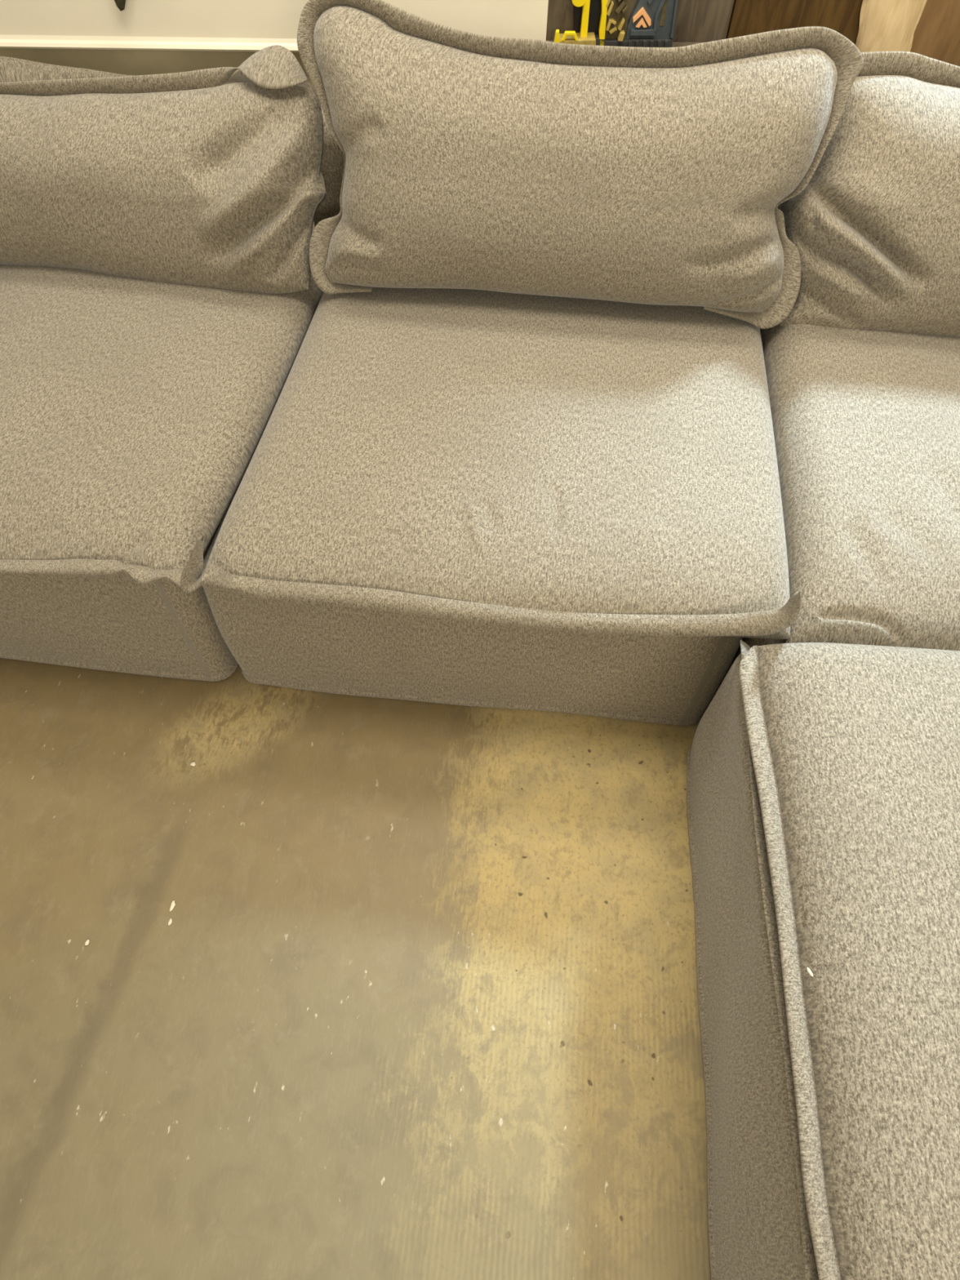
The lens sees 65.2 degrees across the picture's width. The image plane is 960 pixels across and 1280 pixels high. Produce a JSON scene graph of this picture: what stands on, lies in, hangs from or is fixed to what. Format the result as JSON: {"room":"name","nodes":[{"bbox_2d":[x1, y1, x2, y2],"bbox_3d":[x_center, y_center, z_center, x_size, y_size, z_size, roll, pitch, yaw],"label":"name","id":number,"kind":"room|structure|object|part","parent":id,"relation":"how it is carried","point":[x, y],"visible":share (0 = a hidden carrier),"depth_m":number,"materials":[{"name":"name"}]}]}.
{"room":"living room","nodes":[
{"label":"living room","id":0,"kind":"room"},
{"bbox_2d":[0,657,711,1279],"bbox_3d":[0.069,0.173,1.551,8.000,0.001,7.500,5,55,3],"label":"floor","id":1,"kind":"structure","parent":0,"point":[418,999],"depth_m":1.26,"materials":[{"name":"concrete"}]},
{"bbox_2d":[0,525,237,681],"bbox_3d":[-0.945,-0.611,1.659,0.980,0.696,1.142,5,55,3],"label":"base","id":2,"kind":"object","parent":1,"relation":"on","point":[127,626],"visible":0.15,"depth_m":1.46,"materials":[{"name":"grey fabric"}]},
{"bbox_2d":[0,264,323,587],"bbox_3d":[-0.896,-0.532,1.529,1.014,0.137,0.981,5,55,3],"label":"seat cushion","id":3,"kind":"object","parent":2,"relation":"on","point":[134,412],"visible":0.79,"depth_m":1.41,"materials":[{"name":"grey fabric"}]},
{"bbox_2d":[0,44,326,293],"bbox_3d":[-0.960,-0.972,1.556,1.286,0.406,0.229,5,55,3],"label":"cushion","id":4,"kind":"object","parent":3,"relation":"on","point":[212,177],"visible":0.98,"depth_m":1.47,"materials":[{"name":"grey fabric"}]},
{"bbox_2d":[169,900,175,911],"bbox_3d":[-0.546,0.473,1.334,0.008,0.003,0.019,5,55,3],"label":"chip","id":5,"kind":"object","parent":1,"relation":"on","point":[173,904],"visible":1,"depth_m":1.33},
{"bbox_2d":[201,106,742,725],"bbox_3d":[0.035,-0.520,1.605,0.998,0.696,1.140,5,55,3],"label":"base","id":6,"kind":"object","parent":1,"relation":"on","point":[671,680],"visible":0.27,"depth_m":1.43,"materials":[{"name":"grey fabric"}]},
{"bbox_3d":[0.086,-0.990,1.753,0.953,0.400,0.160,5,55,3],"label":"backrest","id":7,"kind":"part","parent":6,"relation":"part of","materials":[{"name":"grey fabric"}]},
{"bbox_2d":[180,286,801,639],"bbox_3d":[0.081,-0.444,1.444,1.011,0.182,1.014,5,55,3],"label":"seat cushion","id":8,"kind":"object","parent":6,"relation":"on","point":[535,461],"visible":0.91,"depth_m":1.30,"materials":[{"name":"grey fabric"}]},
{"bbox_2d":[297,0,863,328],"bbox_3d":[0.154,-0.909,1.452,1.017,0.491,0.312,5,55,3],"label":"cushion","id":9,"kind":"object","parent":8,"relation":"on","point":[646,175],"visible":1,"depth_m":1.34,"materials":[{"name":"grey fabric"}]},
{"bbox_2d":[708,199,789,705],"bbox_3d":[1.039,-0.426,1.549,1.029,0.696,1.139,5,55,3],"label":"module","id":10,"kind":"object","parent":1,"relation":"on","point":[751,642],"visible":0.02,"depth_m":1.35,"materials":[{"name":"grey fabric"}]},
{"bbox_3d":[1.091,-0.897,1.698,0.981,0.400,0.160,5,55,3],"label":"backrest","id":11,"kind":"part","parent":10,"relation":"part of","materials":[{"name":"grey fabric"}]},
{"bbox_2d":[760,324,959,650],"bbox_3d":[1.045,-0.355,1.440,0.984,0.148,0.957,5,55,3],"label":"seat cushion","id":12,"kind":"object","parent":10,"relation":"on","point":[866,423],"visible":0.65,"depth_m":1.32,"materials":[{"name":"grey fabric"}]},
{"bbox_2d":[778,51,959,337],"bbox_3d":[1.092,-0.804,1.444,0.977,0.449,0.296,6,55,4],"label":"cushion","id":13,"kind":"object","parent":12,"relation":"on","point":[874,229],"visible":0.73,"depth_m":1.39,"materials":[{"name":"grey fabric"}]},
{"bbox_2d":[686,640,818,1279],"bbox_3d":[0.849,0.585,1.032,1.013,0.382,1.096,5,55,3],"label":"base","id":14,"kind":"object","parent":1,"relation":"on","point":[758,1222],"visible":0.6,"depth_m":1.02,"materials":[{"name":"grey fabric"}]},
{"bbox_2d":[739,642,959,1279],"bbox_3d":[0.853,0.397,0.874,1.007,0.112,0.908,5,55,3],"label":"cushion","id":15,"kind":"object","parent":14,"relation":"on","point":[855,748],"visible":1,"depth_m":0.88,"materials":[{"name":"grey fabric"}]},
{"bbox_2d":[806,967,813,977],"bbox_3d":[0.367,0.370,0.836,0.004,0.003,0.011,-18,57,-13],"label":"lint fleck","id":16,"kind":"object","parent":15,"relation":"on","point":[809,971],"visible":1,"depth_m":0.83,"materials":[{"name":"white fabric"}]},
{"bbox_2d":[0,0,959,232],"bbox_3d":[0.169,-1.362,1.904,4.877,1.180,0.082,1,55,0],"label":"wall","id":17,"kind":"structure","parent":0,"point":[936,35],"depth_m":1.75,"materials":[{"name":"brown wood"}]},
{"bbox_2d":[0,0,548,52],"bbox_3d":[-0.892,-1.541,1.589,2.096,0.474,0.034,1,55,0],"label":"panel","id":18,"kind":"object","parent":17,"relation":"attached to","point":[214,25],"visible":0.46,"depth_m":1.74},
{"bbox_2d":[114,0,125,10],"bbox_3d":[-0.782,-1.531,1.546,0.071,0.374,0.027,-14,56,-10],"label":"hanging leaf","id":19,"kind":"object","parent":18,"relation":"hanging from","point":[120,4],"visible":1,"depth_m":1.69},
{"bbox_2d":[546,40,701,47],"bbox_3d":[0.328,-1.371,1.756,0.419,0.030,0.066,1,55,0],"label":"trim","id":20,"kind":"structure","parent":17,"relation":"attached to","point":[674,44],"depth_m":1.76,"materials":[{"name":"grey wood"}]},
{"bbox_2d":[553,0,678,47],"bbox_3d":[0.308,-1.443,1.685,0.287,0.202,0.084,-3,55,-3],"label":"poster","id":21,"kind":"object","parent":20,"relation":"on","point":[651,23],"visible":0.85,"depth_m":1.71,"materials":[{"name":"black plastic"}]},
{"bbox_2d":[553,29,595,44],"bbox_3d":[0.219,-1.385,1.728,0.100,0.040,0.064,5,55,3],"label":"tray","id":22,"kind":"object","parent":21,"relation":"on","point":[583,37],"depth_m":1.72,"materials":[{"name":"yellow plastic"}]},
{"bbox_3d":[0.219,-1.427,1.672,0.029,0.020,0.030,1,55,0],"label":"knob","id":23,"kind":"part","parent":21,"relation":"part of","materials":[{"name":"yellow plastic"}]},
{"bbox_3d":[0.240,-1.435,1.668,0.019,0.184,0.018,1,55,0],"label":"gate post","id":24,"kind":"part","parent":21,"relation":"part of","materials":[{"name":"yellow plastic"}]},
{"bbox_3d":[0.249,-1.444,1.702,0.091,0.175,0.012,1,55,0],"label":"plate","id":25,"kind":"part","parent":21,"relation":"part of","materials":[{"name":"black plastic"}]},
{"bbox_3d":[0.275,-1.426,1.689,0.029,0.161,0.018,1,55,0],"label":"gate post","id":26,"kind":"part","parent":21,"relation":"part of","materials":[{"name":"yellow plastic"}]},
{"bbox_3d":[0.305,-1.439,1.697,0.082,0.175,0.020,1,55,0],"label":"branch panel","id":27,"kind":"part","parent":21,"relation":"part of","materials":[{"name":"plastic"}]},
{"bbox_3d":[0.373,-1.396,1.724,0.058,0.012,0.011,1,55,0],"label":"panel rail","id":28,"kind":"part","parent":21,"relation":"part of","materials":[{"name":"blue stone"}]},
{"bbox_3d":[0.393,-1.442,1.683,0.109,0.152,0.020,1,55,0],"label":"slate panel","id":29,"kind":"part","parent":21,"relation":"part of","materials":[{"name":"grey plastic"}]},
{"bbox_3d":[0.406,-1.423,1.684,0.021,0.092,0.011,1,55,0],"label":"panel rail","id":30,"kind":"part","parent":21,"relation":"part of","materials":[{"name":"blue stone"}]},
{"bbox_3d":[0.438,-1.432,1.671,0.014,0.148,0.011,1,55,0],"label":"panel rail","id":31,"kind":"part","parent":21,"relation":"part of","materials":[{"name":"blue stone"}]},
{"bbox_2d":[855,0,927,52],"bbox_3d":[0.914,-1.311,1.876,0.222,1.180,0.048,0,55,-1],"label":"wooden post","id":32,"kind":"object","parent":17,"relation":"attached to","point":[885,25],"visible":0.08,"depth_m":1.72,"materials":[{"name":"beige wood"}]}
]}

